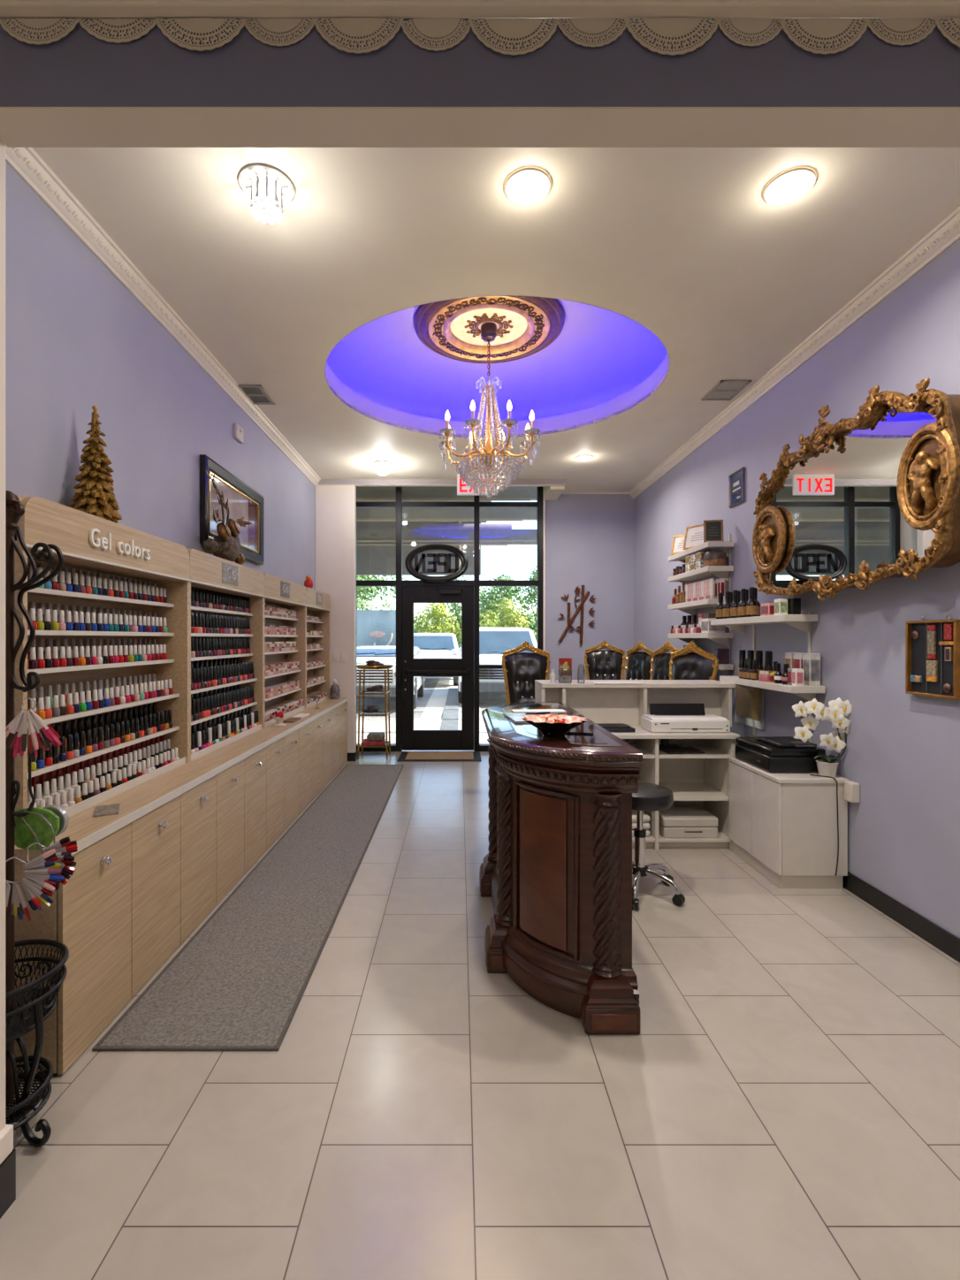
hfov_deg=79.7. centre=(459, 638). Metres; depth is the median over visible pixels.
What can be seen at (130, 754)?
bottle
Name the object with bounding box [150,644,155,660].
bottle
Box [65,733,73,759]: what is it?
bottle
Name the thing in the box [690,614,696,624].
bottle
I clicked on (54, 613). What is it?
bottle
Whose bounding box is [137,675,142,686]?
bottle
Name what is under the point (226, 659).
bottle
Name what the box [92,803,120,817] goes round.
price card
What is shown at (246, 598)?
bottle
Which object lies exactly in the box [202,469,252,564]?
sculpture
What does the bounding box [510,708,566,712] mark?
flyer
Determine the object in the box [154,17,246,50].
doily
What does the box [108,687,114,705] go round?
bottle
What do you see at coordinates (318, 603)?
hutch
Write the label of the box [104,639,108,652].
bottle
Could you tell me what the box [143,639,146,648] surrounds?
bottle
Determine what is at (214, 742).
bottle
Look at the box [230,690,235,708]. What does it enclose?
bottle
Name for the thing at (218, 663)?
bottle
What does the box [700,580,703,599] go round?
tube
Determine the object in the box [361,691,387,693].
shelf
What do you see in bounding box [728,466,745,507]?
framed photo
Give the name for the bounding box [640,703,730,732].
printer
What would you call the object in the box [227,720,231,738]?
bottle
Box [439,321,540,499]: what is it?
chandelier
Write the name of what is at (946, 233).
trim
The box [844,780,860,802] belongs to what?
cable box
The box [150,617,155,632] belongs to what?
bottle
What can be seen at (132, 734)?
bottle
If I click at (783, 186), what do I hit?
diffuser
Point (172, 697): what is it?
shelf
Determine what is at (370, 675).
grille
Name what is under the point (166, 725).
bottle
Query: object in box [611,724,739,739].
countertop
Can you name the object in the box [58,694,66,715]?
bottle
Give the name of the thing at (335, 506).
wall
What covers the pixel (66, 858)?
ring
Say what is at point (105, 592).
bottle
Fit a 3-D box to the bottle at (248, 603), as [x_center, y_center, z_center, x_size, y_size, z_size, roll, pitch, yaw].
[-1.620,-0.251,4.400,0.032,0.120,0.034,0,0,16]
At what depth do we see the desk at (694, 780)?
4.32 m
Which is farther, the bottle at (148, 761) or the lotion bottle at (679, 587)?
the lotion bottle at (679, 587)
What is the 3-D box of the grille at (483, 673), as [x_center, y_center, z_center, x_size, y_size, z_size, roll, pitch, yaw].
[0.980,0.770,12.619,1.100,0.260,0.082,0,0,0]
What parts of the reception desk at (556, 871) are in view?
plinth panel, plinth panel, panel moulding, burl panel, panel moulding, moulding, cornice, plinth panel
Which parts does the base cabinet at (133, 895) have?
door, knob, door, knob, door, knob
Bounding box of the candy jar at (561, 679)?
[558,663,571,683]
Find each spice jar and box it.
[672,568,676,575]
[678,566,682,573]
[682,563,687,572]
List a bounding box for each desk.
[479,701,642,1034]
[534,679,739,850]
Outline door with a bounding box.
[402,586,473,750]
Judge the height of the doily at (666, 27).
0.089 m
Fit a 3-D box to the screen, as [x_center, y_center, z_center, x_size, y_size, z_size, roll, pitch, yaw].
[-4.660,0.245,21.028,4.680,2.550,0.145,0,0,0]
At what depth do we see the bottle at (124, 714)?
2.87 m
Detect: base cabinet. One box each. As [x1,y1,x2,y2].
[14,775,216,1076]
[216,736,284,905]
[284,715,322,830]
[322,701,347,788]
[728,757,849,889]
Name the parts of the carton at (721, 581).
printed panel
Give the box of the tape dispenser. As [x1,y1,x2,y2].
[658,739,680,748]
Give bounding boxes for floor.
[0,750,959,1279]
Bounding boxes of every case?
[685,555,690,563]
[685,563,690,571]
[690,553,695,563]
[690,562,695,571]
[695,551,706,561]
[695,560,704,569]
[703,550,726,566]
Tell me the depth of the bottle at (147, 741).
3.02 m
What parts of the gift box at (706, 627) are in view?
printed panel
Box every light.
[237,163,295,224]
[373,460,391,475]
[504,167,550,205]
[575,454,593,460]
[763,167,815,205]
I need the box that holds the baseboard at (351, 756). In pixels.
[347,750,357,761]
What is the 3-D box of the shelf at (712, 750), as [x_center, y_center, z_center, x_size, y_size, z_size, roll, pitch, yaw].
[1.620,0.818,4.178,0.499,0.020,0.441,0,0,0]
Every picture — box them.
[199,454,263,564]
[562,661,568,670]
[731,471,741,504]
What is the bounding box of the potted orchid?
[792,697,851,777]
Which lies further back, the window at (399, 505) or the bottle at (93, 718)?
the window at (399, 505)
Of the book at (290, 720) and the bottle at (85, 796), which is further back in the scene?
the book at (290, 720)
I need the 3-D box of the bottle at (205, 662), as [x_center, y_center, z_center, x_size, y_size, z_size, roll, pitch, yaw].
[-1.684,0.208,3.807,0.036,0.135,0.038,0,0,0]
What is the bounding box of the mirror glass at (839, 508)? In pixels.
[764,401,936,587]
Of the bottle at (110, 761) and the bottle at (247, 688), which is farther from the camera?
the bottle at (247, 688)
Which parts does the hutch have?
panel, panel, panel, panel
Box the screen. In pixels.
[356,609,396,646]
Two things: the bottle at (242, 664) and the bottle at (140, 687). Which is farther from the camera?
the bottle at (242, 664)
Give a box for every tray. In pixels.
[34,756,185,817]
[190,723,261,761]
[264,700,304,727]
[292,713,309,717]
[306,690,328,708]
[356,664,393,670]
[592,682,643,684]
[649,703,705,715]
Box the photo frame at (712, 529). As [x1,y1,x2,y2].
[703,519,723,542]
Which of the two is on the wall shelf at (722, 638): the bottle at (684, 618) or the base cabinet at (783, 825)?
the bottle at (684, 618)
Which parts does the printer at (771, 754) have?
scanner lid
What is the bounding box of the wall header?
[0,18,959,106]
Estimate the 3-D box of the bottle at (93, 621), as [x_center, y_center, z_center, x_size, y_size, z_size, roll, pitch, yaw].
[-1.619,-0.072,2.539,0.030,0.082,0.030,0,0,-22]
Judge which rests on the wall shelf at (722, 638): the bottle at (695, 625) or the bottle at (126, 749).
the bottle at (695, 625)
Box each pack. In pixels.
[632,809,650,822]
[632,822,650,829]
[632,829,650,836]
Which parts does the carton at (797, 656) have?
printed panel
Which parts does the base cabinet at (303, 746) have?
door, door, door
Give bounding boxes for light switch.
[332,652,337,661]
[340,652,345,661]
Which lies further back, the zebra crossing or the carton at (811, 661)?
the zebra crossing
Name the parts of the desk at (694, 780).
panel, panel, panel, panel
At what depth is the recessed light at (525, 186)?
2.40 m
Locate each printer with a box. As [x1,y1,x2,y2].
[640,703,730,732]
[735,736,825,772]
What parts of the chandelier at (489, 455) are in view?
bulb, arm, arm, bulb, arm, arm, stem, chain, arm, arm, bulb, arm, arm, bulb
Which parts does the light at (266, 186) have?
crystal rod, bulb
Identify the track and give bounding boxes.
[694,579,697,645]
[728,533,731,675]
[752,624,755,735]
[807,611,811,742]
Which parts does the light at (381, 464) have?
crystal rod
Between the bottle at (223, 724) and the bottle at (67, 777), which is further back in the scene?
the bottle at (223, 724)
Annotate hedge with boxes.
[413,610,536,652]
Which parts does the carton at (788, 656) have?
printed panel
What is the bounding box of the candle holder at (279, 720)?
[272,711,286,726]
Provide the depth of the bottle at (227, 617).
4.00 m
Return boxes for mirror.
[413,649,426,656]
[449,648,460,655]
[752,377,959,601]
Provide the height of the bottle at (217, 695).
0.126 m
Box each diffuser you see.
[512,175,542,198]
[578,456,590,459]
[772,175,807,198]
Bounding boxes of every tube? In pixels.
[685,584,687,601]
[687,584,689,601]
[689,583,691,601]
[691,583,693,601]
[693,582,695,601]
[694,582,697,601]
[697,581,699,600]
[699,580,701,600]
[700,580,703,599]
[703,579,706,599]
[705,579,708,599]
[708,579,710,598]
[709,579,714,598]
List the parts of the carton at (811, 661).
printed panel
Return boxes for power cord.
[809,774,838,876]
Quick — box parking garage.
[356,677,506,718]
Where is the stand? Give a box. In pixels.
[5,490,68,1146]
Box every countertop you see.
[14,697,348,860]
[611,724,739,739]
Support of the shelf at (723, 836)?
attached to the desk at (694, 780)
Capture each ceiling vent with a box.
[237,384,275,404]
[700,380,752,400]
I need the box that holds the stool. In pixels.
[632,781,685,910]
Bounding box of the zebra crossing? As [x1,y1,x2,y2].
[419,678,482,718]
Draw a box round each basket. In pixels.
[5,938,68,1043]
[5,1055,53,1130]
[456,453,521,499]
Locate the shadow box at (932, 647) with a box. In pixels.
[905,614,959,699]
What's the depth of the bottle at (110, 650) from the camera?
2.66 m
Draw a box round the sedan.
[413,632,460,685]
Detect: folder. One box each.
[595,723,630,728]
[604,723,635,732]
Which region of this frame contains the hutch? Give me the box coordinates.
[305,587,330,708]
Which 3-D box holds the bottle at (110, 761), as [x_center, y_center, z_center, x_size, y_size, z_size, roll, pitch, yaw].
[-1.599,0.599,2.627,0.032,0.089,0.032,0,0,28]
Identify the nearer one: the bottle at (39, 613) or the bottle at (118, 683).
the bottle at (39, 613)
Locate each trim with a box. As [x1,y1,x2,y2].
[0,0,959,18]
[0,1124,13,1164]
[5,144,320,486]
[316,484,565,486]
[317,479,565,484]
[440,687,458,730]
[544,486,564,500]
[561,492,630,494]
[628,206,959,499]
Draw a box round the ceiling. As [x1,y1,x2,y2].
[31,147,959,492]
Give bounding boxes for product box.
[774,598,787,615]
[787,598,800,614]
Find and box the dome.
[324,295,669,438]
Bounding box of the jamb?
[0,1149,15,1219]
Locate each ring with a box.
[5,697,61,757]
[5,848,64,921]
[26,836,77,895]
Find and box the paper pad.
[658,746,705,754]
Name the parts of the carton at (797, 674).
printed panel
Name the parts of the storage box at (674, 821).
lid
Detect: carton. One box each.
[715,579,718,598]
[718,578,724,598]
[784,652,793,668]
[787,668,792,685]
[792,668,803,685]
[793,652,806,669]
[802,653,820,685]
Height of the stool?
0.603 m
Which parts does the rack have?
leg, leg, shelf rail, shelf rail, shelf rail, leg, leg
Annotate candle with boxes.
[445,419,449,427]
[471,410,474,419]
[507,410,510,419]
[530,419,533,428]
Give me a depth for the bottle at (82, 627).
2.45 m
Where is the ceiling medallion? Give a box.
[414,296,563,363]
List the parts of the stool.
leg, seat, leg, leg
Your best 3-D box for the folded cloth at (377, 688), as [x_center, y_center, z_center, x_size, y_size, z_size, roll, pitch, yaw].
[-1.044,0.613,7.070,0.217,0.086,0.170,0,0,0]
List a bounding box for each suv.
[356,646,426,708]
[449,627,536,702]
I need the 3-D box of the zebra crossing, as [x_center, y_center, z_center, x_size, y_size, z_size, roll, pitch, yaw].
[-0.150,1.520,16.300,1.200,0.020,11.400,0,0,0]
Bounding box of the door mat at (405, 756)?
[397,751,481,761]
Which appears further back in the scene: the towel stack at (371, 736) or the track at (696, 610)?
the towel stack at (371, 736)
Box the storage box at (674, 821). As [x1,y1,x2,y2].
[658,806,718,838]
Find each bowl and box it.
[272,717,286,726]
[521,714,587,737]
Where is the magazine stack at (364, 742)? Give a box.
[361,739,385,745]
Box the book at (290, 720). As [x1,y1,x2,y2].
[282,717,300,723]
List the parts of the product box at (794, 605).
printed panel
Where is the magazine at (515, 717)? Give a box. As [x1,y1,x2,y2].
[502,712,534,723]
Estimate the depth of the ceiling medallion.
4.29 m
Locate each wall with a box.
[0,139,5,1132]
[5,161,314,589]
[314,485,356,752]
[545,494,633,679]
[633,238,959,938]
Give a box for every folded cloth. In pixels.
[363,705,379,713]
[365,660,383,666]
[365,685,383,692]
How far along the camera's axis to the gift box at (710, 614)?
4.78 m
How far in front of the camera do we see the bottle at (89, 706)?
2.45 m
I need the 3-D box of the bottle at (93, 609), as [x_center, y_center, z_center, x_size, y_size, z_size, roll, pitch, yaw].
[-1.684,-0.103,2.643,0.029,0.080,0.029,0,0,31]
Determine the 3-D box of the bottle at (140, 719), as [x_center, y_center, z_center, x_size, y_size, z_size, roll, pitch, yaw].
[-1.589,0.441,2.866,0.026,0.098,0.028,0,0,-8]
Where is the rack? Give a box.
[356,664,393,759]
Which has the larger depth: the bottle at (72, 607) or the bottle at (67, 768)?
the bottle at (72, 607)
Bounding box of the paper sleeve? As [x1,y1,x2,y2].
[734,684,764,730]
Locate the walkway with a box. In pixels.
[356,718,489,744]
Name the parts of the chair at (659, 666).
gilt frame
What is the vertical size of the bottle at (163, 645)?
0.082 m
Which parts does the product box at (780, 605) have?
printed panel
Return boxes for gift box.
[683,645,698,655]
[698,613,702,628]
[700,617,724,632]
[702,612,716,618]
[714,648,729,663]
[761,602,774,616]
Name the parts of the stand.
leg, scroll arm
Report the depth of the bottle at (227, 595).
4.00 m
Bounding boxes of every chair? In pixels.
[502,640,551,703]
[583,640,624,679]
[624,640,653,679]
[649,640,678,679]
[668,640,718,680]
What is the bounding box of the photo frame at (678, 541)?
[670,534,685,555]
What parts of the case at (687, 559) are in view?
printed panel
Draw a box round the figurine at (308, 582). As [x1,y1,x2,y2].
[304,575,312,588]
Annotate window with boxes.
[355,486,545,751]
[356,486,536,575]
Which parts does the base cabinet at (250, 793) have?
door, knob, door, door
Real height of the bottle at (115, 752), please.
0.080 m
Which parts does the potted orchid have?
flower, flower, flower, flower, flower, stem, pot, flower, flower, flower, flower, flower, flower, flower, flower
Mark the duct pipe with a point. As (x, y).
(422, 526)
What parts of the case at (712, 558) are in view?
lid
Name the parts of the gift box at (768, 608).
printed panel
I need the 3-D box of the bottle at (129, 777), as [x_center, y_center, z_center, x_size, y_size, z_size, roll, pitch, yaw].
[-1.554,0.642,2.702,0.030,0.082,0.030,0,0,-26]
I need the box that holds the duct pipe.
[420,524,511,529]
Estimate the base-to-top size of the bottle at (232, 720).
0.126 m
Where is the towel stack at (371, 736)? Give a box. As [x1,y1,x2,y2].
[366,732,385,740]
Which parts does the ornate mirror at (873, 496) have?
oval plate, oval plate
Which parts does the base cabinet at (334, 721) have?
door, door, door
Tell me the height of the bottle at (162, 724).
0.098 m
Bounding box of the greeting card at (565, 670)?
[558,658,571,676]
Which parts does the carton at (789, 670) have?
printed panel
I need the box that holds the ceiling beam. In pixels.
[0,106,959,147]
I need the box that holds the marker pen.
[525,711,550,715]
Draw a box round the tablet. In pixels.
[566,723,594,734]
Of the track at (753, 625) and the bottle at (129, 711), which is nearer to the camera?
the bottle at (129, 711)
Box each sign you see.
[404,543,468,582]
[457,472,496,495]
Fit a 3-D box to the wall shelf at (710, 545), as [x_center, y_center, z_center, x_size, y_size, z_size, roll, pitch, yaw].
[2.142,-0.738,5.165,0.213,0.115,0.910,0,0,0]
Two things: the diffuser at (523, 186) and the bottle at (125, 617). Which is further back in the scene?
the bottle at (125, 617)
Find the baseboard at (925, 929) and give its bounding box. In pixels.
[842,871,959,962]
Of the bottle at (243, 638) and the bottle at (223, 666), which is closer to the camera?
the bottle at (223, 666)
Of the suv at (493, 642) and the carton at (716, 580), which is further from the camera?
the suv at (493, 642)
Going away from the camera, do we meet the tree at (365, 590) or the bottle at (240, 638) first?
the bottle at (240, 638)
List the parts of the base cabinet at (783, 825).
door, door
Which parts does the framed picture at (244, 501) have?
print panel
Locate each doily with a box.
[0,17,79,44]
[76,17,159,42]
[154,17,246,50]
[241,17,317,45]
[312,17,403,53]
[400,17,471,50]
[468,17,559,54]
[556,17,629,46]
[623,17,721,54]
[716,17,784,45]
[779,17,869,53]
[865,17,938,45]
[933,17,959,46]
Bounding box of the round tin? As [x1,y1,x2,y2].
[43,804,68,836]
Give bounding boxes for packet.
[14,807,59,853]
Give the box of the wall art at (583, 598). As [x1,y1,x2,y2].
[557,585,595,644]
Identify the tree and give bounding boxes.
[67,405,121,523]
[356,575,410,609]
[413,602,461,643]
[439,575,487,647]
[479,573,536,636]
[479,597,529,627]
[509,566,536,640]
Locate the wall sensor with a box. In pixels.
[233,423,243,442]
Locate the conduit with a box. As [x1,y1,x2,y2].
[457,520,461,568]
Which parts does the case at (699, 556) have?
printed panel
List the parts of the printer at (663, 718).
lid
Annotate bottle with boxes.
[27,565,37,584]
[27,748,36,770]
[27,786,35,807]
[28,608,37,630]
[28,639,37,659]
[28,647,37,669]
[28,688,37,708]
[29,698,38,715]
[30,601,36,621]
[31,776,38,795]
[34,784,43,807]
[35,743,44,768]
[36,609,44,630]
[36,686,44,703]
[36,697,45,719]
[37,567,44,588]
[37,647,45,668]
[38,563,44,579]
[38,602,44,622]
[38,639,45,659]
[38,799,45,807]
[40,772,46,792]
[41,781,50,805]
[43,696,52,718]
[44,571,52,589]
[44,609,52,630]
[44,647,52,668]
[44,742,52,765]
[45,685,53,705]
[45,796,53,806]
[46,602,52,622]
[47,639,53,658]
[48,769,54,790]
[49,778,58,802]
[51,569,59,590]
[51,609,59,630]
[51,647,59,667]
[51,695,60,716]
[51,741,59,763]
[53,793,60,807]
[54,603,60,622]
[54,639,60,658]
[54,684,60,703]
[54,723,60,747]
[56,768,62,786]
[56,776,65,799]
[58,571,66,591]
[58,610,66,630]
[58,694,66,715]
[58,735,66,761]
[59,646,66,666]
[60,791,68,808]
[62,566,68,584]
[62,604,68,623]
[62,639,68,651]
[62,683,68,702]
[62,721,68,746]
[63,764,71,783]
[63,773,71,796]
[65,571,72,591]
[65,610,72,630]
[65,646,72,666]
[65,693,74,714]
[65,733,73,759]
[66,788,75,807]
[69,683,75,701]
[70,568,75,585]
[70,605,75,623]
[70,639,75,657]
[70,719,76,736]
[70,771,78,793]
[72,573,79,592]
[72,611,79,631]
[72,646,79,665]
[72,692,80,712]
[72,732,79,757]
[72,762,77,780]
[73,785,82,803]
[76,718,83,741]
[76,769,84,791]
[77,570,83,586]
[77,605,83,623]
[77,639,82,657]
[77,682,83,700]
[78,574,85,593]
[78,611,85,631]
[78,646,85,665]
[78,691,86,711]
[78,731,85,754]
[79,760,84,776]
[80,783,89,800]
[83,571,91,586]
[83,606,91,624]
[83,639,91,656]
[83,716,90,739]
[83,767,91,787]
[84,612,91,631]
[84,646,91,664]
[84,681,89,699]
[84,690,92,710]
[84,729,91,753]
[85,575,91,594]
[86,758,91,774]
[87,780,94,797]
[89,764,97,786]
[90,612,97,631]
[90,639,96,650]
[91,571,96,587]
[91,576,98,594]
[91,607,97,624]
[91,646,97,664]
[91,680,96,698]
[91,689,99,708]
[91,715,97,738]
[91,728,98,751]
[93,755,99,772]
[93,778,100,795]
[95,762,102,784]
[96,577,102,595]
[96,646,102,663]
[97,607,102,624]
[97,613,103,631]
[97,679,104,696]
[97,688,104,708]
[97,714,103,736]
[97,726,103,749]
[98,573,102,588]
[98,639,102,655]
[99,776,106,792]
[100,754,105,766]
[100,761,107,778]
[101,578,108,595]
[102,613,108,631]
[102,645,108,663]
[102,724,109,747]
[103,678,108,693]
[103,687,110,707]
[104,574,108,589]
[104,608,108,620]
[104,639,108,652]
[104,712,109,730]
[104,773,112,790]
[106,751,111,761]
[106,759,113,779]
[107,579,114,596]
[107,613,114,631]
[107,645,114,662]
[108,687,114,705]
[108,723,114,746]
[109,639,114,648]
[110,575,114,590]
[110,609,114,624]
[110,678,114,693]
[110,711,114,729]
[110,771,117,787]
[112,749,117,760]
[112,757,118,777]
[113,579,119,597]
[113,614,119,631]
[113,645,118,662]
[114,686,120,704]
[114,722,120,744]
[115,609,120,624]
[115,678,121,690]
[115,710,120,723]
[116,639,121,648]
[116,769,122,785]
[117,614,123,632]
[117,645,123,662]
[117,755,123,770]
[118,580,124,597]
[119,685,125,703]
[119,721,125,742]
[119,747,123,755]
[121,609,126,624]
[121,639,125,649]
[121,677,126,689]
[121,708,126,724]
[121,767,128,783]
[122,581,129,598]
[122,645,129,662]
[122,754,128,772]
[123,615,129,632]
[124,685,130,702]
[124,720,129,741]
[124,746,129,759]
[126,765,132,781]
[127,579,131,592]
[127,639,131,651]
[127,676,131,685]
[127,708,131,728]
[128,582,134,599]
[128,615,133,632]
[128,645,134,662]
[128,752,132,766]
[129,684,135,701]
[129,718,135,739]
[129,744,134,752]
[131,763,137,778]
[132,583,137,599]
[132,610,137,625]
[132,615,137,632]
[132,639,137,645]
[132,645,137,661]
[132,675,137,690]
[132,707,137,719]
[132,750,137,769]
[133,684,139,700]
[134,717,139,738]
[135,742,139,750]
[136,761,142,777]
[137,584,142,600]
[137,616,143,632]
[137,639,142,645]
[137,645,143,661]
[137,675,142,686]
[137,705,142,723]
[137,748,142,761]
[138,683,144,700]
[138,716,144,737]
[140,740,144,748]
[141,585,147,601]
[141,645,146,661]
[141,747,146,760]
[141,760,146,775]
[142,616,147,632]
[142,674,147,685]
[142,704,146,716]
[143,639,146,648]
[143,682,148,699]
[143,715,148,735]
[145,585,151,601]
[145,616,151,632]
[145,644,152,660]
[145,739,149,746]
[145,746,151,758]
[145,758,151,772]
[146,674,151,684]
[147,682,152,698]
[147,703,152,719]
[147,714,152,733]
[150,586,155,601]
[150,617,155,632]
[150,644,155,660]
[150,737,154,745]
[150,744,155,761]
[150,756,155,770]
[152,639,156,649]
[152,673,156,688]
[152,681,156,697]
[152,702,156,716]
[152,713,156,732]
[154,586,159,601]
[154,617,159,632]
[154,644,159,660]
[154,743,159,760]
[154,754,159,769]
[155,680,161,696]
[155,712,160,731]
[155,736,159,743]
[158,587,163,602]
[158,617,163,632]
[158,644,163,659]
[158,741,163,754]
[159,753,164,767]
[160,680,165,695]
[160,711,164,730]
[162,588,167,602]
[162,617,167,632]
[162,644,167,659]
[162,740,167,752]
[162,752,167,765]
[163,679,168,694]
[163,710,168,729]
[166,739,170,752]
[166,750,171,763]
[167,678,173,694]
[167,709,172,728]
[169,748,175,761]
[174,747,179,760]
[190,586,194,606]
[190,612,195,632]
[190,637,195,657]
[190,669,192,690]
[190,699,196,720]
[190,700,192,721]
[190,724,195,733]
[190,733,195,754]
[191,668,196,689]
[193,587,198,607]
[193,612,198,632]
[193,660,198,668]
[193,693,198,699]
[193,732,198,752]
[194,637,198,656]
[195,668,199,689]
[195,698,199,719]
[196,723,200,732]
[197,731,202,750]
[198,587,202,607]
[198,612,202,632]
[198,637,202,656]
[198,660,203,667]
[198,667,203,688]
[198,697,204,718]
[200,730,205,748]
[201,588,205,607]
[201,613,205,632]
[201,637,205,656]
[201,721,205,730]
[202,667,206,687]
[202,696,206,716]
[203,659,207,667]
[204,589,209,608]
[204,613,209,632]
[204,728,209,747]
[205,637,209,656]
[205,666,210,686]
[205,695,210,716]
[206,719,211,728]
[207,590,212,608]
[207,659,212,666]
[207,727,213,746]
[208,613,212,633]
[208,637,212,655]
[208,666,213,686]
[209,694,213,715]
[211,590,215,609]
[211,614,215,633]
[211,637,215,655]
[211,717,215,726]
[211,726,216,744]
[212,658,216,666]
[212,666,217,685]
[213,693,216,714]
[213,724,219,742]
[214,591,218,609]
[214,614,218,633]
[214,637,218,655]
[215,665,220,685]
[215,693,220,713]
[216,658,220,665]
[216,716,220,724]
[217,592,221,609]
[217,615,221,633]
[217,637,221,655]
[217,723,222,741]
[218,693,222,712]
[219,665,222,684]
[220,592,224,609]
[220,615,224,633]
[220,637,224,655]
[220,658,225,665]
[220,715,224,723]
[220,723,225,739]
[221,664,226,684]
[221,692,226,711]
[223,593,227,609]
[223,615,227,633]
[223,637,227,655]
[223,722,228,739]
[225,657,228,664]
[225,664,228,683]
[225,691,228,710]
[225,713,228,722]
[226,594,229,610]
[226,615,230,633]
[226,637,230,655]
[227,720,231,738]
[228,594,232,610]
[228,657,233,664]
[228,664,231,683]
[228,691,231,709]
[228,712,233,720]
[229,616,233,633]
[229,637,233,655]
[229,719,234,736]
[230,663,234,682]
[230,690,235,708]
[231,616,236,633]
[232,594,236,611]
[232,637,236,654]
[232,718,236,735]
[233,663,237,681]
[233,689,236,708]
[233,711,236,718]
[234,616,238,633]
[235,594,237,611]
[235,637,238,654]
[235,717,239,733]
[236,656,240,663]
[236,663,240,681]
[236,688,239,707]
[236,709,240,717]
[237,595,240,611]
[237,617,240,633]
[237,637,240,654]
[237,716,242,732]
[238,662,242,680]
[238,688,242,706]
[239,595,243,612]
[239,617,243,633]
[239,637,243,654]
[240,716,244,731]
[241,662,244,680]
[241,687,244,705]
[242,596,245,612]
[242,617,245,633]
[242,637,245,654]
[243,662,247,679]
[243,686,247,704]
[243,715,247,731]
[244,597,248,612]
[244,617,248,633]
[244,637,248,653]
[245,662,249,679]
[245,686,250,703]
[245,714,250,729]
[247,597,250,613]
[247,617,251,633]
[247,637,250,653]
[248,662,251,678]
[248,685,251,702]
[248,713,251,728]
[251,662,254,678]
[251,685,254,702]
[251,712,254,727]
[252,711,256,726]
[255,710,259,725]
[329,678,340,699]
[549,669,556,682]
[577,663,585,683]
[671,588,677,604]
[676,586,680,603]
[679,582,685,602]
[680,616,686,624]
[685,615,691,624]
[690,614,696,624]
[693,624,697,632]
[696,624,700,632]
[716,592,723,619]
[723,591,731,618]
[730,590,739,617]
[730,592,732,603]
[738,588,746,617]
[738,590,740,602]
[738,649,745,677]
[739,658,744,678]
[742,658,747,678]
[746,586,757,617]
[746,589,748,601]
[746,650,754,669]
[746,659,752,679]
[751,659,757,680]
[754,587,760,616]
[755,650,763,679]
[758,670,762,681]
[761,670,765,681]
[764,650,773,675]
[764,671,769,682]
[769,661,777,683]
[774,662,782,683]
[781,663,788,685]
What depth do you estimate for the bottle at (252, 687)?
4.39 m
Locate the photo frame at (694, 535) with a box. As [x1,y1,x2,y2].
[682,524,703,549]
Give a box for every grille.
[356,670,392,682]
[479,668,503,678]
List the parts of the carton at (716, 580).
printed panel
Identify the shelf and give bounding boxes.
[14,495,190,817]
[27,591,167,607]
[27,693,176,723]
[27,726,175,772]
[36,659,160,669]
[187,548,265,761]
[190,609,250,616]
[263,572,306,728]
[264,617,290,620]
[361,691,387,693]
[361,711,388,714]
[628,743,655,758]
[632,834,655,842]
[658,743,731,758]
[658,782,729,800]
[658,830,731,842]
[667,540,733,563]
[667,565,733,584]
[667,598,733,615]
[667,632,733,646]
[710,614,818,633]
[717,663,733,675]
[719,675,825,700]
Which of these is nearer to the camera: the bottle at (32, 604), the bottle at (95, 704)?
the bottle at (32, 604)
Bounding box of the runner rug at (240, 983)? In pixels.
[91,764,403,1051]
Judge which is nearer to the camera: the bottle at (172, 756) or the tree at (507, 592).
the bottle at (172, 756)
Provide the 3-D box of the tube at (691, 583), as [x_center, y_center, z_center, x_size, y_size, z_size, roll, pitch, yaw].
[2.075,-0.408,5.111,0.029,0.164,0.029,0,0,0]

